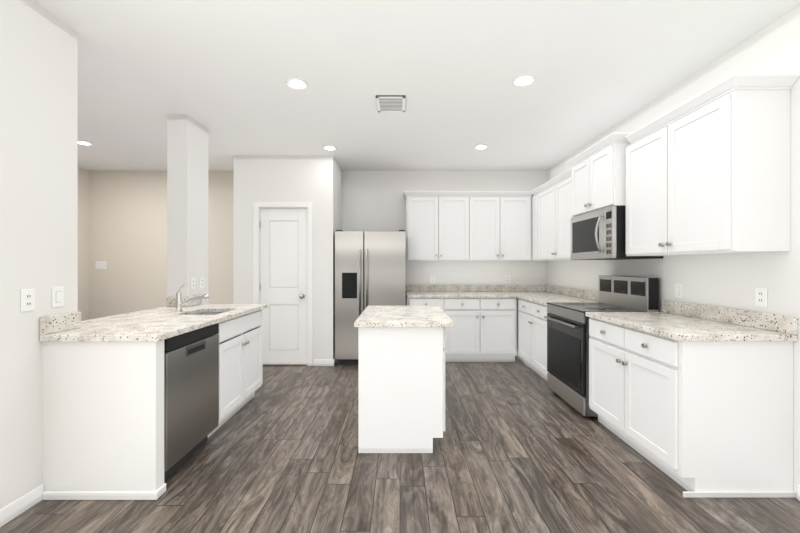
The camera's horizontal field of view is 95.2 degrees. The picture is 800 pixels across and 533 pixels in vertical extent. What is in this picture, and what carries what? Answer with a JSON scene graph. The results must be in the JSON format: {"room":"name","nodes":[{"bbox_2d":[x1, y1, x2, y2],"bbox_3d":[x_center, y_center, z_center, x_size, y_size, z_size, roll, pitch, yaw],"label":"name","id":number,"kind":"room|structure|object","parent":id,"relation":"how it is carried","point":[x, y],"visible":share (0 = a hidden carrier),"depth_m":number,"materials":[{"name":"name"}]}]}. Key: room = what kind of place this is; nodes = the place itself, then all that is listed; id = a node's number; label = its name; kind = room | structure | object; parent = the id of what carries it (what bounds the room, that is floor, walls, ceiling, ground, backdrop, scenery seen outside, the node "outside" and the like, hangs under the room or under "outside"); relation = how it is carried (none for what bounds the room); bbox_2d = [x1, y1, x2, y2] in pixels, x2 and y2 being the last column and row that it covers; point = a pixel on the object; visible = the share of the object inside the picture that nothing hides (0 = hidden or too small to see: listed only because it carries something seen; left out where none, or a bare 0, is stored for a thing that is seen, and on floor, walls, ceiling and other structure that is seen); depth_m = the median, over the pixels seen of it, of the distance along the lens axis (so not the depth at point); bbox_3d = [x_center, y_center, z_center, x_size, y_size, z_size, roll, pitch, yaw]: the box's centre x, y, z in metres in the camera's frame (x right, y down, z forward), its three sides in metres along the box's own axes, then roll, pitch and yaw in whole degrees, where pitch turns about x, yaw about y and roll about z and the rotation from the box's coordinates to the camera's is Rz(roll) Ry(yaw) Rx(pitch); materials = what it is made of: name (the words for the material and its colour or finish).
{"room":"kitchen","nodes":[
{"label":"kitchen","id":0,"kind":"room"},
{"bbox_2d":[0,0,77,508],"bbox_3d":[-2.070,-0.075,-0.185,0.200,2.710,4.830,0,0,0],"label":"wall","id":1,"kind":"structure","parent":0,"point":[38,148],"depth_m":1.95,"materials":[{"name":"paint"}]},
{"bbox_2d":[0,484,42,526],"bbox_3d":[-1.962,1.238,-0.280,0.016,0.085,4.580,0,0,0],"label":"baseboard","id":2,"kind":"structure","parent":1,"relation":"attached to","point":[20,505],"depth_m":1.88,"materials":[{"name":"white wood"}]},
{"bbox_2d":[21,289,34,311],"bbox_3d":[-1.966,0.177,1.930,0.007,0.116,0.072,0,0,0],"label":"outlet","id":3,"kind":"object","parent":1,"relation":"attached to","point":[27,299],"visible":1,"depth_m":1.92,"materials":[{"name":"white plastic"}]},
{"bbox_2d":[52,286,63,306],"bbox_3d":[-1.966,0.174,2.100,0.007,0.116,0.072,0,0,0],"label":"light switch","id":4,"kind":"object","parent":1,"relation":"attached to","point":[57,296],"visible":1,"depth_m":2.10,"materials":[{"name":"white plastic"}]},
{"bbox_2d":[78,167,88,320],"bbox_3d":[-4.700,-0.075,1.425,0.120,2.710,8.050,0,0,0],"label":"wall","id":5,"kind":"structure","parent":0,"point":[83,241],"depth_m":5.35,"materials":[{"name":"paint"}]},
{"bbox_2d":[42,340,163,490],"bbox_3d":[-1.657,0.847,2.047,0.625,0.867,0.072,0,0,0],"label":"wall","id":6,"kind":"structure","parent":0,"point":[102,416],"depth_m":1.99,"materials":[{"name":"paint"}]},
{"bbox_2d":[43,484,161,499],"bbox_3d":[-1.636,1.238,2.009,0.608,0.085,0.022,0,0,0],"label":"baseboard","id":7,"kind":"structure","parent":6,"relation":"attached to","point":[47,495],"depth_m":2.00,"materials":[{"name":"white wood"}]},
{"bbox_2d":[167,115,207,306],"bbox_3d":[-2.095,-0.075,3.623,0.190,2.710,0.375,0,0,0],"label":"column","id":8,"kind":"structure","parent":0,"point":[187,197],"depth_m":3.44,"materials":[{"name":"paint"}]},
{"bbox_2d":[191,277,194,288],"bbox_3d":[-1.996,0.162,3.520,0.007,0.116,0.072,0,0,0],"label":"outlet","id":9,"kind":"object","parent":8,"relation":"attached to","point":[192,282],"visible":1,"depth_m":3.52,"materials":[{"name":"white plastic"}]},
{"bbox_2d":[200,277,203,287],"bbox_3d":[-1.996,0.162,3.680,0.007,0.116,0.072,0,0,0],"label":"outlet","id":10,"kind":"object","parent":8,"relation":"attached to","point":[201,282],"visible":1,"depth_m":3.67,"materials":[{"name":"white plastic"}]},
{"bbox_2d":[233,155,341,358],"bbox_3d":[-1.504,-0.075,5.075,1.281,2.710,0.750,0,0,0],"label":"wall","id":11,"kind":"structure","parent":0,"point":[316,180],"depth_m":4.70,"materials":[{"name":"paint"}]},
{"bbox_2d":[253,202,312,365],"bbox_3d":[-1.502,0.226,4.742,0.761,2.108,0.116,0,0,0],"label":"door frame","id":12,"kind":"structure","parent":11,"relation":"attached to","point":[257,206],"depth_m":4.68,"materials":[{"name":"white wood"}]},
{"bbox_2d":[260,208,306,364],"bbox_3d":[-1.503,0.258,4.700,0.612,2.020,0.104,0,0,0],"label":"pantry door","id":13,"kind":"structure","parent":11,"relation":"in","point":[283,264],"depth_m":4.72,"materials":[{"name":"white wood"}]},
{"bbox_2d":[89,171,546,319],"bbox_3d":[-1.225,-0.075,5.510,7.070,2.710,0.120,0,0,0],"label":"wall","id":14,"kind":"structure","parent":0,"point":[128,226],"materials":[{"name":"paint"}]},
{"bbox_2d":[96,261,106,268],"bbox_3d":[-4.460,-0.020,5.446,0.164,0.116,0.007,0,0,0],"label":"light switch","id":15,"kind":"object","parent":14,"relation":"attached to","point":[101,264],"visible":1,"depth_m":5.44,"materials":[{"name":"white plastic"}]},
{"bbox_2d":[430,275,434,282],"bbox_3d":[0.490,0.190,5.446,0.072,0.116,0.007,0,0,0],"label":"electrical outlet","id":16,"kind":"object","parent":14,"relation":"attached to","point":[432,278],"visible":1,"depth_m":5.44,"materials":[{"name":"white plastic"}]},
{"bbox_2d":[407,192,462,259],"bbox_3d":[0.561,-0.564,5.282,0.941,0.956,0.332,0,0,0],"label":"upper cabinet","id":17,"kind":"object","parent":14,"relation":"attached to","point":[434,219],"depth_m":5.12,"materials":[{"name":"white wood"}]},
{"bbox_2d":[463,192,530,259],"bbox_3d":[1.393,-0.564,5.261,0.964,0.956,0.375,0,0,0],"label":"upper cabinet","id":18,"kind":"object","parent":14,"relation":"attached to","point":[496,225],"depth_m":5.12,"materials":[{"name":"white wood"}]},
{"bbox_2d":[505,275,509,282],"bbox_3d":[1.610,0.190,5.446,0.072,0.116,0.007,0,0,0],"label":"electrical outlet","id":19,"kind":"object","parent":14,"relation":"attached to","point":[507,278],"visible":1,"depth_m":5.44,"materials":[{"name":"white plastic"}]},
{"bbox_2d":[0,357,799,532],"bbox_3d":[-1.225,1.310,1.425,7.070,0.060,8.290,0,0,0],"label":"floor","id":20,"kind":"structure","parent":0,"point":[520,446],"depth_m":2.18,"materials":[{"name":"brown wood"}]},
{"bbox_2d":[164,323,218,479],"bbox_3d":[-1.648,0.848,2.390,0.636,0.864,0.604,0,0,0],"label":"dishwasher","id":21,"kind":"object","parent":20,"relation":"on","point":[191,391],"visible":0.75,"depth_m":2.32,"materials":[{"name":"silver metal"}]},
{"bbox_2d":[208,309,262,436],"bbox_3d":[-1.643,0.847,3.148,0.650,0.867,0.904,0,0,0],"label":"base cabinet","id":22,"kind":"object","parent":20,"relation":"on","point":[240,360],"visible":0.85,"depth_m":3.08,"materials":[{"name":"white wood"}]},
{"bbox_2d":[40,294,266,341],"bbox_3d":[-1.761,0.343,2.817,0.878,0.136,1.655,0,0,0],"label":"countertop","id":23,"kind":"structure","parent":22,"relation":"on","point":[158,324],"depth_m":2.32,"materials":[{"name":"stone"}]},
{"bbox_2d":[175,283,209,311],"bbox_3d":[-1.719,0.254,3.011,0.296,0.240,0.070,0,0,7],"label":"faucet","id":24,"kind":"object","parent":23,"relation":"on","point":[180,303],"visible":1,"depth_m":3.01,"materials":[{"name":"silver metal"}]},
{"bbox_2d":[193,312,223,314],"bbox_3d":[-1.605,0.501,3.055,0.354,0.178,0.454,0,0,0],"label":"undermount sink","id":25,"kind":"object","parent":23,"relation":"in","point":[208,313],"depth_m":3.28,"materials":[{"name":"silver metal"}]},
{"bbox_2d":[335,230,405,364],"bbox_3d":[-0.384,0.403,5.014,0.916,1.755,0.752,0,0,0],"label":"refrigerator","id":26,"kind":"object","parent":20,"relation":"on","point":[370,268],"visible":0.71,"depth_m":4.70,"materials":[{"name":"silver metal"}]},
{"bbox_2d":[358,327,444,452],"bbox_3d":[0.029,0.847,2.987,0.627,0.867,0.966,0,0,0],"label":"base cabinet","id":27,"kind":"object","parent":20,"relation":"on","point":[401,389],"visible":0.83,"depth_m":2.50,"materials":[{"name":"white wood"}]},
{"bbox_2d":[354,306,453,326],"bbox_3d":[0.029,0.393,2.986,0.678,0.036,1.037,0,0,0],"label":"countertop","id":28,"kind":"structure","parent":27,"relation":"on","point":[403,316],"depth_m":2.68,"materials":[{"name":"stone"}]},
{"bbox_2d":[406,296,449,361],"bbox_3d":[0.370,0.847,5.130,0.562,0.868,0.635,0,0,0],"label":"base cabinet","id":29,"kind":"object","parent":20,"relation":"on","point":[444,303],"depth_m":4.81,"materials":[{"name":"white wood"}]},
{"bbox_2d":[450,298,516,361],"bbox_3d":[1.027,0.847,5.130,1.035,0.868,0.635,0,0,0],"label":"base cabinet","id":30,"kind":"object","parent":20,"relation":"on","point":[483,330],"depth_m":4.82,"materials":[{"name":"white wood"}]},
{"bbox_2d":[515,298,547,380],"bbox_3d":[1.870,0.847,4.287,0.637,0.868,0.985,0,0,0],"label":"base cabinet","id":31,"kind":"object","parent":20,"relation":"on","point":[531,337],"visible":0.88,"depth_m":4.21,"materials":[{"name":"white wood"}]},
{"bbox_2d":[406,285,558,297],"bbox_3d":[1.139,0.343,5.116,2.098,0.136,0.664,0,0,0],"label":"countertop","id":32,"kind":"structure","parent":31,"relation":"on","point":[412,291],"depth_m":5.43,"materials":[{"name":"stone"}]},
{"bbox_2d":[516,287,598,305],"bbox_3d":[1.860,0.343,4.289,0.656,0.136,0.990,0,0,0],"label":"countertop","id":33,"kind":"structure","parent":31,"relation":"on","point":[542,294],"depth_m":4.56,"materials":[{"name":"stone"}]},
{"bbox_2d":[544,275,658,418],"bbox_3d":[1.810,0.684,3.410,0.681,1.189,0.758,0,0,0],"label":"range","id":34,"kind":"object","parent":20,"relation":"on","point":[568,336],"visible":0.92,"depth_m":3.28,"materials":[{"name":"silver metal"}]},
{"bbox_2d":[589,317,794,497],"bbox_3d":[1.856,0.847,2.523,0.664,0.867,1.006,0,0,0],"label":"base cabinet","id":35,"kind":"object","parent":20,"relation":"on","point":[704,419],"visible":1,"depth_m":2.03,"materials":[{"name":"white wood"}]},
{"bbox_2d":[585,300,797,340],"bbox_3d":[1.861,0.343,2.515,0.653,0.136,1.020,0,0,0],"label":"countertop","id":36,"kind":"structure","parent":35,"relation":"on","point":[679,321],"depth_m":2.28,"materials":[{"name":"stone"}]},
{"bbox_2d":[34,0,799,170],"bbox_3d":[-1.225,-1.470,1.425,7.070,0.080,8.290,0,0,0],"label":"ceiling","id":37,"kind":"structure","parent":0,"point":[222,71],"depth_m":2.68,"materials":[{"name":"paint"}]},
{"bbox_2d":[78,140,92,145],"bbox_3d":[-3.650,-1.426,4.210,0.167,0.015,0.167,0,0,0],"label":"recessed light","id":38,"kind":"object","parent":37,"relation":"in","point":[81,142],"visible":0.73,"depth_m":4.22,"materials":[{"name":"white"}]},
{"bbox_2d":[286,78,307,89],"bbox_3d":[-0.805,-1.426,2.850,0.167,0.015,0.167,0,0,0],"label":"recessed light","id":39,"kind":"object","parent":37,"relation":"in","point":[297,83],"visible":1,"depth_m":2.84,"materials":[{"name":"white"}]},
{"bbox_2d":[323,145,336,150],"bbox_3d":[-0.842,-1.426,4.390,0.167,0.015,0.167,0,0,0],"label":"recessed light","id":40,"kind":"object","parent":37,"relation":"in","point":[329,147],"visible":1,"depth_m":4.37,"materials":[{"name":"white"}]},
{"bbox_2d":[376,95,405,111],"bbox_3d":[-0.078,-1.423,3.200,0.250,0.012,0.300,0,0,0],"label":"ceiling vent","id":41,"kind":"object","parent":37,"relation":"in","point":[390,103],"visible":1,"depth_m":3.17,"materials":[{"name":"white metal"}]},
{"bbox_2d":[474,144,487,149],"bbox_3d":[0.966,-1.426,4.355,0.167,0.015,0.167,0,0,0],"label":"recessed light","id":42,"kind":"object","parent":37,"relation":"in","point":[481,147],"visible":1,"depth_m":4.35,"materials":[{"name":"white"}]},
{"bbox_2d":[513,75,535,86],"bbox_3d":[0.952,-1.426,2.800,0.167,0.015,0.167,0,0,0],"label":"recessed light","id":43,"kind":"object","parent":37,"relation":"in","point":[522,80],"visible":1,"depth_m":2.79,"materials":[{"name":"white"}]},
{"bbox_2d":[547,6,799,498],"bbox_3d":[2.250,-0.075,1.485,0.120,2.710,8.170,0,0,0],"label":"wall","id":44,"kind":"structure","parent":0,"point":[732,280],"depth_m":2.37,"materials":[{"name":"paint"}]},
{"bbox_2d":[531,192,534,259],"bbox_3d":[2.022,-0.564,4.993,0.332,0.956,0.273,0,0,0],"label":"upper cabinet","id":45,"kind":"object","parent":44,"relation":"attached to","point":[534,224],"depth_m":5.10,"materials":[{"name":"white wood"}]},
{"bbox_2d":[535,168,571,259],"bbox_3d":[2.022,-0.564,4.390,0.332,0.956,1.191,0,0,0],"label":"upper cabinet","id":46,"kind":"object","parent":44,"relation":"attached to","point":[553,216],"depth_m":4.41,"materials":[{"name":"white wood"}]},
{"bbox_2d":[565,132,631,217],"bbox_3d":[1.964,-0.802,3.410,0.449,0.588,0.852,0,0,0],"label":"upper cabinet","id":47,"kind":"object","parent":44,"relation":"attached to","point":[598,175],"visible":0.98,"depth_m":3.23,"materials":[{"name":"white wood"}]},
{"bbox_2d":[571,206,662,259],"bbox_3d":[1.947,-0.286,3.410,0.480,0.438,0.753,0,0,0],"label":"microwave","id":48,"kind":"object","parent":44,"relation":"attached to","point":[599,234],"visible":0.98,"depth_m":3.19,"materials":[{"name":"silver metal"}]},
{"bbox_2d":[675,283,681,297],"bbox_3d":[2.186,0.190,2.865,0.007,0.116,0.072,0,0,0],"label":"electrical outlet","id":49,"kind":"object","parent":44,"relation":"attached to","point":[678,290],"visible":1,"depth_m":2.86,"materials":[{"name":"white plastic"}]},
{"bbox_2d":[625,74,799,255],"bbox_3d":[2.007,-0.570,2.510,0.361,0.968,1.030,0,0,0],"label":"upper cabinet","id":50,"kind":"object","parent":44,"relation":"attached to","point":[708,171],"visible":1,"depth_m":2.15,"materials":[{"name":"white wood"}]},
{"bbox_2d":[755,287,766,306],"bbox_3d":[2.186,0.185,2.210,0.007,0.116,0.072,0,0,0],"label":"electrical outlet","id":51,"kind":"object","parent":44,"relation":"attached to","point":[760,296],"visible":1,"depth_m":2.21,"materials":[{"name":"white plastic"}]},
{"bbox_2d":[798,485,799,500],"bbox_3d":[2.182,1.238,-0.285,0.016,0.085,4.570,0,0,0],"label":"baseboard","id":52,"kind":"structure","parent":44,"relation":"attached to","point":[798,485],"depth_m":1.99,"materials":[{"name":"white wood"}]}
]}

